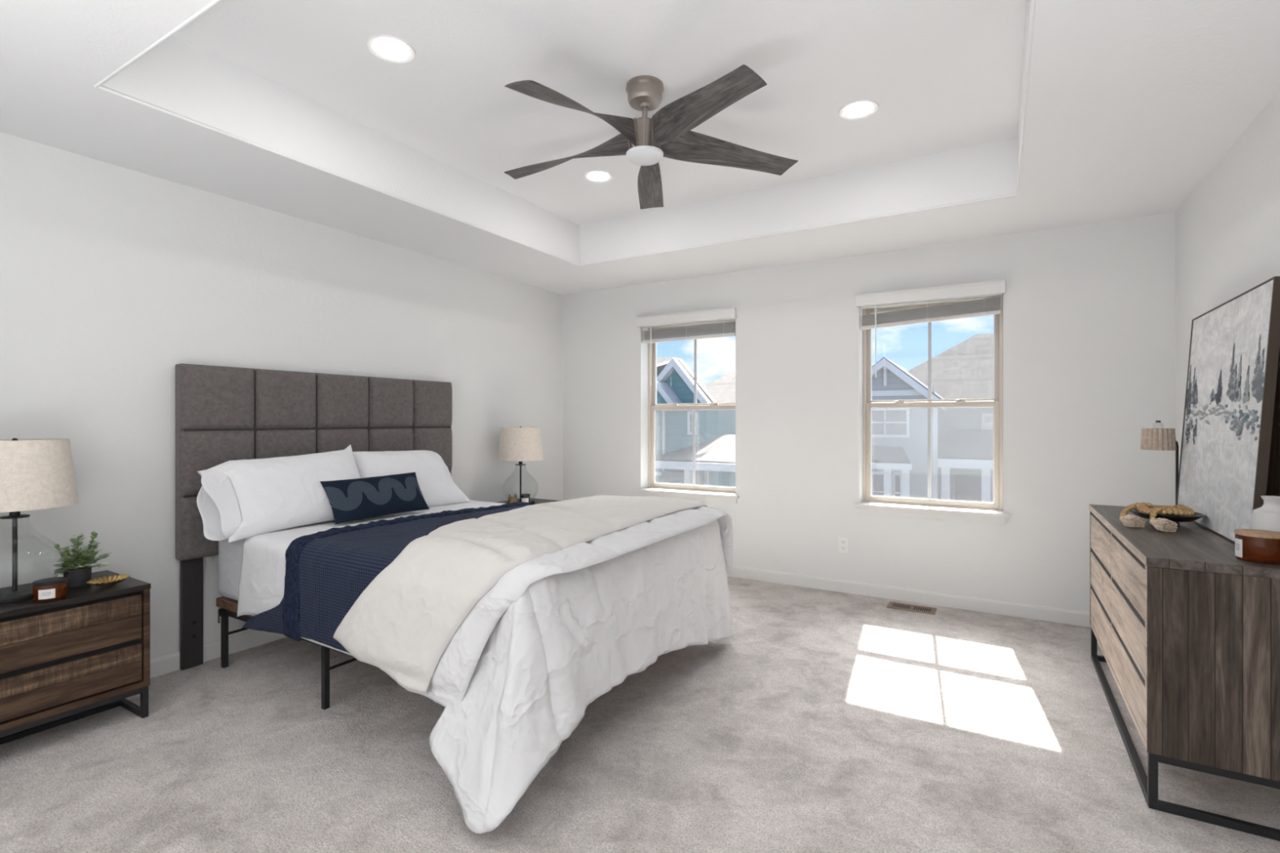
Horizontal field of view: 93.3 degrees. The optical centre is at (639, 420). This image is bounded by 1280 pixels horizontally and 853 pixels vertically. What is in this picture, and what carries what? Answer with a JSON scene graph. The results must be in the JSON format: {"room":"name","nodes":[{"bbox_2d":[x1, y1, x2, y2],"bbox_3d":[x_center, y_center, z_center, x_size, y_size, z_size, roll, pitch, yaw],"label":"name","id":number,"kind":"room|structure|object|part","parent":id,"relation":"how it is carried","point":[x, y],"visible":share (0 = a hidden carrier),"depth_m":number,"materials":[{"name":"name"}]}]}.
{"room":"bedroom","nodes":[
{"label":"bedroom","id":0,"kind":"room"},
{"bbox_2d":[0,132,563,658],"bbox_3d":[-1.912,-0.128,3.871,0.150,2.949,4.780,0,0,31],"label":"wall","id":1,"kind":"structure","parent":0,"point":[113,277],"depth_m":3.01,"materials":[{"name":"white paint"}]},
{"bbox_2d":[150,630,286,678],"bbox_3d":[-1.862,1.203,3.795,0.014,0.088,4.460,0,0,31],"label":"baseboard","id":2,"kind":"structure","parent":1,"relation":"attached to","point":[169,663],"depth_m":3.18,"materials":[{"name":"white"}]},
{"bbox_2d":[0,0,1279,294],"bbox_3d":[-0.650,-1.388,1.528,4.414,0.389,7.120,0,0,31],"label":"ceiling","id":3,"kind":"structure","parent":0,"point":[1131,104],"depth_m":2.67,"materials":[{"name":"white paint"}]},
{"bbox_2d":[366,34,415,63],"bbox_3d":[-1.005,-1.499,2.441,0.184,0.006,0.184,0,0,31],"label":"recessed light","id":4,"kind":"object","parent":3,"relation":"in","point":[388,48],"visible":1,"depth_m":2.44,"materials":[{"name":"white plastic"}]},
{"bbox_2d":[93,0,1035,266],"bbox_3d":[0.025,-1.197,2.675,2.872,0.014,2.915,0,0,31],"label":"trim","id":5,"kind":"structure","parent":3,"relation":"attached to","point":[1033,2],"depth_m":2.69,"materials":[{"name":"white paint"}]},
{"bbox_2d":[583,169,613,182],"bbox_3d":[-0.255,-1.499,3.709,0.184,0.006,0.184,0,0,31],"label":"recessed light","id":6,"kind":"object","parent":3,"relation":"in","point":[594,175],"visible":1,"depth_m":3.70,"materials":[{"name":"white plastic"}]},
{"bbox_2d":[503,64,798,208],"bbox_3d":[-0.016,-1.332,2.715,1.382,0.341,1.382,0,0,31],"label":"ceiling fan","id":7,"kind":"object","parent":3,"relation":"hanging from","point":[644,141],"visible":1,"depth_m":2.65,"materials":[{"name":"grey wood"}]},
{"bbox_3d":[-0.349,-1.264,2.858,0.653,0.135,0.131,0,0,22],"label":"blade","id":8,"kind":"part","parent":7,"relation":"part of","materials":[{"name":"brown wood"}]},
{"bbox_3d":[-0.233,-1.264,2.404,0.131,0.135,0.653,0,0,40],"label":"blade","id":9,"kind":"part","parent":7,"relation":"part of","materials":[{"name":"brown wood"}]},
{"bbox_3d":[0.048,-1.264,3.108,0.131,0.135,0.653,0,0,4],"label":"blade","id":10,"kind":"part","parent":7,"relation":"part of","materials":[{"name":"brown wood"}]},
{"bbox_3d":[0.234,-1.264,2.373,0.131,0.135,0.653,0,0,-32],"label":"blade","id":11,"kind":"part","parent":7,"relation":"part of","materials":[{"name":"brown wood"}]},
{"bbox_3d":[0.408,-1.264,2.809,0.653,0.135,0.131,0,0,-14],"label":"blade","id":12,"kind":"part","parent":7,"relation":"part of","materials":[{"name":"brown wood"}]},
{"bbox_2d":[838,99,879,119],"bbox_3d":[1.055,-1.499,2.918,0.184,0.006,0.184,0,0,31],"label":"recessed light","id":13,"kind":"object","parent":3,"relation":"in","point":[861,108],"visible":1,"depth_m":2.91,"materials":[{"name":"white plastic"}]},
{"bbox_2d":[0,576,1279,852],"bbox_3d":[-0.568,1.297,1.665,4.714,0.100,7.200,0,0,31],"label":"floor","id":14,"kind":"structure","parent":0,"point":[827,721],"depth_m":2.25,"materials":[{"name":"carpet"}]},
{"bbox_2d":[0,570,151,744],"bbox_3d":[-2.427,0.967,2.380,0.451,0.560,0.664,0,0,31],"label":"nightstand","id":15,"kind":"object","parent":14,"relation":"on","point":[79,655],"visible":1,"depth_m":2.35,"materials":[{"name":"brown wood"}]},
{"bbox_2d":[0,438,79,604],"bbox_3d":[-2.436,0.377,2.354,0.367,0.620,0.367,0,0,31],"label":"table lamp","id":16,"kind":"object","parent":15,"relation":"on","point":[36,473],"visible":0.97,"depth_m":2.30,"materials":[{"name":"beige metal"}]},
{"bbox_3d":[-2.436,0.500,2.354,0.084,0.326,0.084,0,0,31],"label":"stem","id":17,"kind":"part","parent":16,"relation":"part of","materials":[{"name":"black metal"}]},
{"bbox_3d":[-2.436,0.205,2.354,0.366,0.260,0.366,0,0,31],"label":"lamp shade","id":18,"kind":"part","parent":16,"relation":"part of","materials":[{"name":"fabric"}]},
{"bbox_3d":[-2.436,0.204,2.354,0.367,0.261,0.367,0,0,31],"label":"shade trim","id":19,"kind":"part","parent":16,"relation":"part of","materials":[{"name":"fabric"}]},
{"bbox_2d":[31,577,67,601],"bbox_3d":[-2.273,0.650,2.329,0.099,0.072,0.099,0,0,31],"label":"candle","id":20,"kind":"object","parent":15,"relation":"on","point":[52,588],"visible":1,"depth_m":2.30,"materials":[{"name":"orange glass"}]},
{"bbox_3d":[-2.273,0.619,2.329,0.099,0.010,0.099,0,0,31],"label":"lid","id":21,"kind":"part","parent":20,"relation":"part of","materials":[{"name":"black metal"}]},
{"bbox_3d":[-2.245,0.859,2.272,0.017,0.099,0.604,0,0,31],"label":"drawer","id":22,"kind":"part","parent":15,"relation":"part of","materials":[{"name":"brown wood"}]},
{"bbox_3d":[-2.245,1.042,2.272,0.017,0.082,0.604,0,0,31],"label":"drawer","id":23,"kind":"part","parent":15,"relation":"part of","materials":[{"name":"brown wood"}]},
{"bbox_2d":[53,531,111,587],"bbox_3d":[-2.309,0.579,2.530,0.233,0.213,0.211,0,0,31],"label":"potted plant","id":24,"kind":"object","parent":15,"relation":"on","point":[77,567],"visible":0.99,"depth_m":2.50,"materials":[{"name":"green plant"}]},
{"bbox_3d":[-2.349,0.649,2.523,0.088,0.074,0.088,0,0,31],"label":"pot","id":25,"kind":"part","parent":24,"relation":"part of","materials":[{"name":"grey ceramic"}]},
{"bbox_2d":[86,573,130,586],"bbox_3d":[-2.213,0.669,2.517,0.113,0.028,0.144,0,0,31],"label":"dish","id":26,"kind":"object","parent":15,"relation":"on","point":[108,580],"visible":1,"depth_m":2.52,"materials":[{"name":"brown metal"}]},
{"bbox_2d":[217,608,356,709],"bbox_3d":[-0.897,1.097,3.200,1.989,0.300,1.512,0,0,31],"label":"frame","id":27,"kind":"object","parent":14,"relation":"on","point":[224,614],"visible":0.22,"depth_m":2.70,"materials":[{"name":"black metal"}]},
{"bbox_3d":[-2.103,1.113,3.060,0.025,0.268,0.025,0,0,31],"label":"leg","id":28,"kind":"part","parent":27,"relation":"part of","materials":[{"name":"black metal"}]},
{"bbox_2d":[216,596,253,617],"bbox_3d":[-0.902,0.923,3.207,2.025,0.045,1.512,0,0,31],"label":"panel","id":29,"kind":"object","parent":27,"relation":"on","point":[224,602],"visible":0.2,"depth_m":3.02,"materials":[{"name":"brown wood"}]},
{"bbox_2d":[218,538,244,600],"bbox_3d":[-0.897,0.731,3.204,2.035,0.337,1.520,0,0,31],"label":"mattress","id":30,"kind":"object","parent":29,"relation":"on","point":[230,554],"visible":0.1,"depth_m":3.00,"materials":[{"name":"grey fabric"}]},
{"bbox_2d":[196,444,361,542],"bbox_3d":[-1.834,0.354,3.177,0.279,0.431,0.854,0,0,34],"label":"pillow","id":31,"kind":"object","parent":30,"relation":"on","point":[238,500],"visible":0.85,"depth_m":3.01,"materials":[{"name":"white fabric"}]},
{"bbox_2d":[236,499,503,617],"bbox_3d":[-1.345,0.752,3.469,0.635,0.406,1.548,0,0,31],"label":"sheet","id":32,"kind":"object","parent":30,"relation":"on","point":[263,568],"visible":0.4,"depth_m":2.87,"materials":[{"name":"white fabric"}]},
{"bbox_2d":[320,471,429,524],"bbox_3d":[-1.487,0.428,3.435,0.169,0.225,0.607,0,0,34],"label":"lumbar pillow","id":33,"kind":"object","parent":32,"relation":"on","point":[357,499],"visible":1,"depth_m":3.35,"materials":[{"name":"blue fabric"}]},
{"bbox_2d":[352,450,470,506],"bbox_3d":[-1.457,0.372,3.863,0.258,0.374,0.761,0,0,36],"label":"pillow","id":34,"kind":"object","parent":32,"relation":"on","point":[437,487],"visible":0.57,"depth_m":3.85,"materials":[{"name":"white fabric"}]},
{"bbox_2d":[242,502,533,653],"bbox_3d":[-0.944,0.749,3.233,1.262,0.472,1.613,0,0,31],"label":"blanket","id":35,"kind":"object","parent":30,"relation":"on","point":[326,571],"visible":0.47,"depth_m":2.62,"materials":[{"name":"blue fabric"}]},
{"bbox_2d":[300,495,733,833],"bbox_3d":[-0.542,0.819,2.932,1.566,0.789,1.932,0,0,31],"label":"comforter","id":36,"kind":"object","parent":30,"relation":"on","point":[513,622],"visible":0.98,"depth_m":2.10,"materials":[{"name":"white fabric"}]},
{"bbox_3d":[-1.365,1.113,2.621,0.025,0.268,0.025,0,0,31],"label":"leg","id":37,"kind":"part","parent":27,"relation":"part of","materials":[{"name":"black metal"}]},
{"bbox_2d":[175,363,452,670],"bbox_3d":[-1.837,0.482,3.716,0.104,1.530,1.710,0,0,31],"label":"headboard","id":38,"kind":"object","parent":14,"relation":"on","point":[224,414],"visible":0.52,"depth_m":3.29,"materials":[{"name":"grey fabric"}]},
{"bbox_3d":[-2.272,0.947,3.061,0.025,0.600,0.096,0,0,31],"label":"leg","id":39,"kind":"part","parent":38,"relation":"part of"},
{"bbox_2d":[495,497,562,504],"bbox_3d":[-0.966,0.945,4.839,0.451,0.560,0.664,0,0,31],"label":"nightstand","id":40,"kind":"object","parent":14,"relation":"on","point":[536,500],"visible":0.02,"depth_m":5.02,"materials":[{"name":"brown wood"}]},
{"bbox_2d":[505,493,518,503],"bbox_3d":[-0.978,0.608,4.591,0.101,0.114,0.084,0,0,-22],"label":"cat figurine","id":41,"kind":"object","parent":40,"relation":"on","point":[510,500],"visible":0.52,"depth_m":4.57,"materials":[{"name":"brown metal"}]},
{"bbox_2d":[497,426,543,504],"bbox_3d":[-0.957,0.355,4.841,0.367,0.620,0.367,0,0,31],"label":"table lamp","id":42,"kind":"object","parent":40,"relation":"on","point":[520,444],"visible":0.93,"depth_m":4.70,"materials":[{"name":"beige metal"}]},
{"bbox_3d":[-0.957,0.478,4.841,0.084,0.326,0.084,0,0,31],"label":"stem","id":43,"kind":"part","parent":42,"relation":"part of","materials":[{"name":"black metal"}]},
{"bbox_3d":[-0.957,0.183,4.841,0.366,0.260,0.366,0,0,31],"label":"lamp shade","id":44,"kind":"part","parent":42,"relation":"part of","materials":[{"name":"fabric"}]},
{"bbox_3d":[-0.957,0.182,4.841,0.367,0.261,0.367,0,0,31],"label":"shade trim","id":45,"kind":"part","parent":42,"relation":"part of","materials":[{"name":"fabric"}]},
{"bbox_2d":[520,493,529,502],"bbox_3d":[-0.884,0.614,4.651,0.076,0.100,0.076,0,0,31],"label":"candle","id":46,"kind":"object","parent":40,"relation":"on","point":[523,497],"visible":0.7,"depth_m":4.62,"materials":[{"name":"white wax"}]},
{"bbox_3d":[-0.884,0.569,4.651,0.076,0.011,0.076,0,0,31],"label":"lid","id":47,"kind":"part","parent":46,"relation":"part of","materials":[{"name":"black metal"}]},
{"bbox_2d":[886,601,937,614],"bbox_3d":[1.804,1.242,4.012,0.290,0.008,0.136,0,0,31],"label":"floor vent","id":48,"kind":"object","parent":14,"relation":"in","point":[899,606],"visible":1,"depth_m":4.00,"materials":[{"name":"beige metal"}]},
{"bbox_2d":[1088,504,1279,840],"bbox_3d":[2.184,0.843,2.449,0.440,0.808,1.434,0,0,31],"label":"dresser","id":49,"kind":"object","parent":14,"relation":"on","point":[1186,629],"visible":0.95,"depth_m":1.90,"materials":[{"name":"brown wood"}]},
{"bbox_3d":[2.545,0.769,3.052,0.436,0.600,0.024,0,0,31],"label":"panel","id":50,"kind":"part","parent":49,"relation":"part of","materials":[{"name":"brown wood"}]},
{"bbox_3d":[2.188,0.574,2.861,0.018,0.169,0.659,0,0,31],"label":"drawer","id":51,"kind":"part","parent":49,"relation":"part of","materials":[{"name":"brown wood"}]},
{"bbox_3d":[2.188,0.767,2.861,0.018,0.169,0.659,0,0,31],"label":"drawer","id":52,"kind":"part","parent":49,"relation":"part of","materials":[{"name":"brown wood"}]},
{"bbox_3d":[2.188,0.959,2.861,0.018,0.169,0.659,0,0,31],"label":"drawer","id":53,"kind":"part","parent":49,"relation":"part of","materials":[{"name":"brown wood"}]},
{"bbox_3d":[2.185,1.058,2.448,0.436,0.021,1.380,0,0,31],"label":"rail","id":54,"kind":"part","parent":49,"relation":"part of","materials":[{"name":"brown wood"}]},
{"bbox_3d":[1.834,0.574,2.265,0.018,0.169,0.699,0,0,31],"label":"drawer","id":55,"kind":"part","parent":49,"relation":"part of","materials":[{"name":"brown wood"}]},
{"bbox_3d":[1.834,0.767,2.265,0.018,0.169,0.699,0,0,31],"label":"drawer","id":56,"kind":"part","parent":49,"relation":"part of","materials":[{"name":"brown wood"}]},
{"bbox_3d":[1.834,0.959,2.265,0.018,0.169,0.699,0,0,31],"label":"drawer","id":57,"kind":"part","parent":49,"relation":"part of","materials":[{"name":"brown wood"}]},
{"bbox_2d":[1140,420,1178,506],"bbox_3d":[2.517,0.219,2.915,0.224,0.440,0.131,0,0,-34],"label":"desk lamp","id":58,"kind":"object","parent":49,"relation":"on","point":[1155,439],"visible":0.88,"depth_m":2.85,"materials":[{"name":"beige fabric"}]},
{"bbox_3d":[2.478,0.088,2.889,0.129,0.102,0.131,0,0,31],"label":"lamp shade","id":59,"kind":"part","parent":58,"relation":"part of","materials":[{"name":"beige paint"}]},
{"bbox_2d":[1129,507,1205,527],"bbox_3d":[2.209,0.411,2.536,0.244,0.056,0.244,0,0,31],"label":"bowl","id":60,"kind":"object","parent":49,"relation":"on","point":[1177,518],"visible":0.56,"depth_m":2.46,"materials":[{"name":"black ceramic"}]},
{"bbox_2d":[1119,502,1195,532],"bbox_3d":[2.150,0.394,2.521,0.328,0.086,0.218,0,0,-32],"label":"bead garland","id":61,"kind":"object","parent":60,"relation":"on","point":[1165,525],"visible":0.99,"depth_m":2.47,"materials":[{"name":"wood"}]},
{"bbox_3d":[1.826,0.769,1.844,0.436,0.600,0.024,0,0,31],"label":"panel","id":62,"kind":"part","parent":49,"relation":"part of","materials":[{"name":"brown wood"}]},
{"bbox_2d":[1176,275,1279,543],"bbox_3d":[2.333,-0.019,2.427,0.088,0.916,0.991,0,0,31],"label":"painting","id":63,"kind":"object","parent":49,"relation":"on","point":[1234,347],"visible":0.98,"depth_m":2.28,"materials":[{"name":"paint"}]},
{"bbox_2d":[1234,528,1279,564],"bbox_3d":[1.944,0.393,1.893,0.117,0.089,0.117,0,0,31],"label":"candle","id":64,"kind":"object","parent":49,"relation":"on","point":[1260,546],"visible":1,"depth_m":1.86,"materials":[{"name":"orange glass"}]},
{"bbox_3d":[1.944,0.354,1.893,0.117,0.010,0.117,0,0,31],"label":"lid","id":65,"kind":"part","parent":64,"relation":"part of","materials":[{"name":"brown wood"}]},
{"bbox_2d":[1251,495,1279,532],"bbox_3d":[2.044,0.341,1.948,0.104,0.193,0.104,0,0,31],"label":"vase","id":66,"kind":"object","parent":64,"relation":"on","point":[1266,517],"visible":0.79,"depth_m":1.93,"materials":[{"name":"white ceramic"}]},
{"bbox_2d":[1266,348,1279,496],"bbox_3d":[2.184,0.001,2.036,0.017,0.875,0.710,1,1,31],"label":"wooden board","id":67,"kind":"object","parent":49,"relation":"on","point":[1273,474],"visible":0.02,"depth_m":2.10,"materials":[{"name":"brown wood"}]},
{"bbox_2d":[563,212,1175,612],"bbox_3d":[1.220,-0.178,4.674,4.414,2.849,0.200,0,0,31],"label":"wall","id":68,"kind":"structure","parent":0,"point":[1089,310],"depth_m":4.15,"materials":[{"name":"white paint"}]},
{"bbox_2d":[635,487,738,503],"bbox_3d":[0.410,0.629,5.095,0.941,0.067,0.160,0,0,31],"label":"trim","id":69,"kind":"structure","parent":68,"relation":"attached to","point":[705,496],"depth_m":5.01,"materials":[{"name":"white wood"}]},
{"bbox_2d":[648,320,735,493],"bbox_3d":[0.469,-0.128,5.194,0.881,1.450,0.072,0,0,31],"label":"window","id":70,"kind":"structure","parent":68,"relation":"in","point":[653,406],"depth_m":5.32,"materials":[{"name":"beige plastic"}]},
{"bbox_2d":[635,306,737,386],"bbox_3d":[0.385,-0.602,5.056,0.914,0.598,0.103,0,0,31],"label":"window blind","id":71,"kind":"object","parent":70,"relation":"attached to","point":[724,314],"visible":0.97,"depth_m":5.03,"materials":[{"name":"white plastic"}]},
{"bbox_3d":[0.399,-0.692,5.079,0.855,0.027,0.050,0,0,31],"label":"rail","id":72,"kind":"part","parent":71,"relation":"part of","materials":[{"name":"white plastic"}]},
{"bbox_3d":[0.463,0.227,5.184,0.837,0.720,0.024,0,0,31],"label":"sash","id":73,"kind":"part","parent":70,"relation":"part of","materials":[{"name":"beige plastic"}]},
{"bbox_3d":[0.478,-0.459,5.210,0.837,0.728,0.024,0,0,31],"label":"sash","id":74,"kind":"part","parent":70,"relation":"part of","materials":[{"name":"clear glass"}]},
{"bbox_2d":[838,537,848,553],"bbox_3d":[1.480,0.904,4.397,0.070,0.114,0.009,0,0,31],"label":"wall outlet","id":75,"kind":"object","parent":68,"relation":"attached to","point":[842,541],"visible":1,"depth_m":4.39,"materials":[{"name":"white plastic"}]},
{"bbox_2d":[840,539,845,544],"bbox_3d":[1.479,0.882,4.395,0.034,0.030,0.003,0,0,31],"label":"receptacle","id":76,"kind":"object","parent":75,"relation":"attached to","point":[842,541],"depth_m":4.40,"materials":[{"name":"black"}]},
{"bbox_2d":[840,546,845,550],"bbox_3d":[1.479,0.926,4.395,0.034,0.030,0.003,0,0,31],"label":"receptacle","id":77,"kind":"object","parent":75,"relation":"attached to","point":[842,548],"depth_m":4.39,"materials":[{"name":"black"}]},
{"bbox_2d":[726,565,1090,626],"bbox_3d":[1.165,1.203,4.582,4.386,0.088,0.014,0,0,31],"label":"baseboard","id":78,"kind":"structure","parent":68,"relation":"attached to","point":[1074,617],"depth_m":4.12,"materials":[{"name":"white"}]},
{"bbox_2d":[853,502,1008,524],"bbox_3d":[1.983,0.629,4.160,0.948,0.067,0.160,0,0,31],"label":"trim","id":79,"kind":"structure","parent":68,"relation":"attached to","point":[998,517],"depth_m":4.09,"materials":[{"name":"white wood"}]},
{"bbox_2d":[862,293,1003,511],"bbox_3d":[2.042,-0.128,4.260,0.888,1.450,0.072,0,0,31],"label":"window","id":80,"kind":"structure","parent":68,"relation":"in","point":[997,402],"depth_m":4.25,"materials":[{"name":"beige plastic"}]},
{"bbox_2d":[855,279,1005,377],"bbox_3d":[1.958,-0.602,4.122,0.921,0.598,0.103,0,0,31],"label":"window blind","id":81,"kind":"object","parent":80,"relation":"attached to","point":[989,306],"visible":1,"depth_m":4.10,"materials":[{"name":"white plastic"}]},
{"bbox_3d":[1.972,-0.688,4.144,0.862,0.059,0.050,0,0,31],"label":"rail","id":82,"kind":"part","parent":81,"relation":"part of","materials":[{"name":"white plastic"}]},
{"bbox_3d":[2.036,0.227,4.249,0.844,0.720,0.024,0,0,31],"label":"sash","id":83,"kind":"part","parent":80,"relation":"part of","materials":[{"name":"beige plastic"}]},
{"bbox_3d":[2.051,-0.459,4.275,0.844,0.728,0.024,0,0,31],"label":"sash","id":84,"kind":"part","parent":80,"relation":"part of","materials":[{"name":"clear glass"}]},
{"bbox_2d":[1175,88,1279,468],"bbox_3d":[1.393,-0.128,0.499,0.150,2.949,7.200,0,0,31],"label":"wall","id":85,"kind":"structure","parent":0,"point":[1228,228],"depth_m":2.64,"materials":[{"name":"white paint"}]},
{"label":"outside","id":86,"kind":"structure","parent":0,"visible":0},
{"bbox_3d":[22.418,4.447,44.656,120.000,0.200,89.400,0,0,31],"label":"ground","id":87,"kind":"structure","parent":86,"visible":0},
{"bbox_2d":[655,356,735,487],"bbox_3d":[0.141,1.167,17.355,7.600,6.360,4.100,0,0,31],"label":"house","id":88,"kind":"structure","parent":87,"relation":"on","point":[715,429],"depth_m":16.09,"materials":[{"name":"teal"}]},
{"bbox_3d":[0.923,-0.978,16.047,2.000,1.410,0.550,0,0,31],"label":"gable trim","id":89,"kind":"part","parent":88,"relation":"part of","materials":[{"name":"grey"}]},
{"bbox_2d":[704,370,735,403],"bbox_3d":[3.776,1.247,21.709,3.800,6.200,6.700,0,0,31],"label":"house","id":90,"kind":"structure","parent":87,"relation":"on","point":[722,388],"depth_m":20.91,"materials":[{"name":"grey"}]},
{"bbox_2d":[871,333,993,502],"bbox_3d":[10.280,0.772,19.146,9.600,7.150,9.060,0,0,31],"label":"house","id":91,"kind":"structure","parent":87,"relation":"on","point":[962,437],"depth_m":17.19,"materials":[{"name":"grey"}]},
{"bbox_3d":[6.741,2.047,17.547,0.750,1.000,0.015,0,0,31],"label":"pane","id":92,"kind":"part","parent":91,"relation":"part of","materials":[{"name":"grey glass"}]},
{"bbox_3d":[7.042,0.047,17.369,1.150,0.700,0.015,0,0,31],"label":"pane","id":93,"kind":"part","parent":91,"relation":"part of","materials":[{"name":"grey glass"}]},
{"bbox_3d":[7.407,2.047,17.151,0.300,1.000,0.015,0,0,31],"label":"pane","id":94,"kind":"part","parent":91,"relation":"part of","materials":[{"name":"grey glass"}]},
{"bbox_3d":[7.381,-0.713,18.752,3.980,2.120,3.400,0,0,31],"label":"gable trim","id":95,"kind":"part","parent":91,"relation":"part of","materials":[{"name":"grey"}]},
{"bbox_3d":[9.414,2.947,17.346,0.650,2.800,0.040,0,0,31],"label":"porch door","id":96,"kind":"part","parent":91,"relation":"part of","materials":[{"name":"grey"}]},
{"bbox_3d":[9.998,0.047,17.008,0.500,0.360,0.015,0,0,31],"label":"pane","id":97,"kind":"part","parent":91,"relation":"part of","materials":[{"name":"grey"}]}
]}

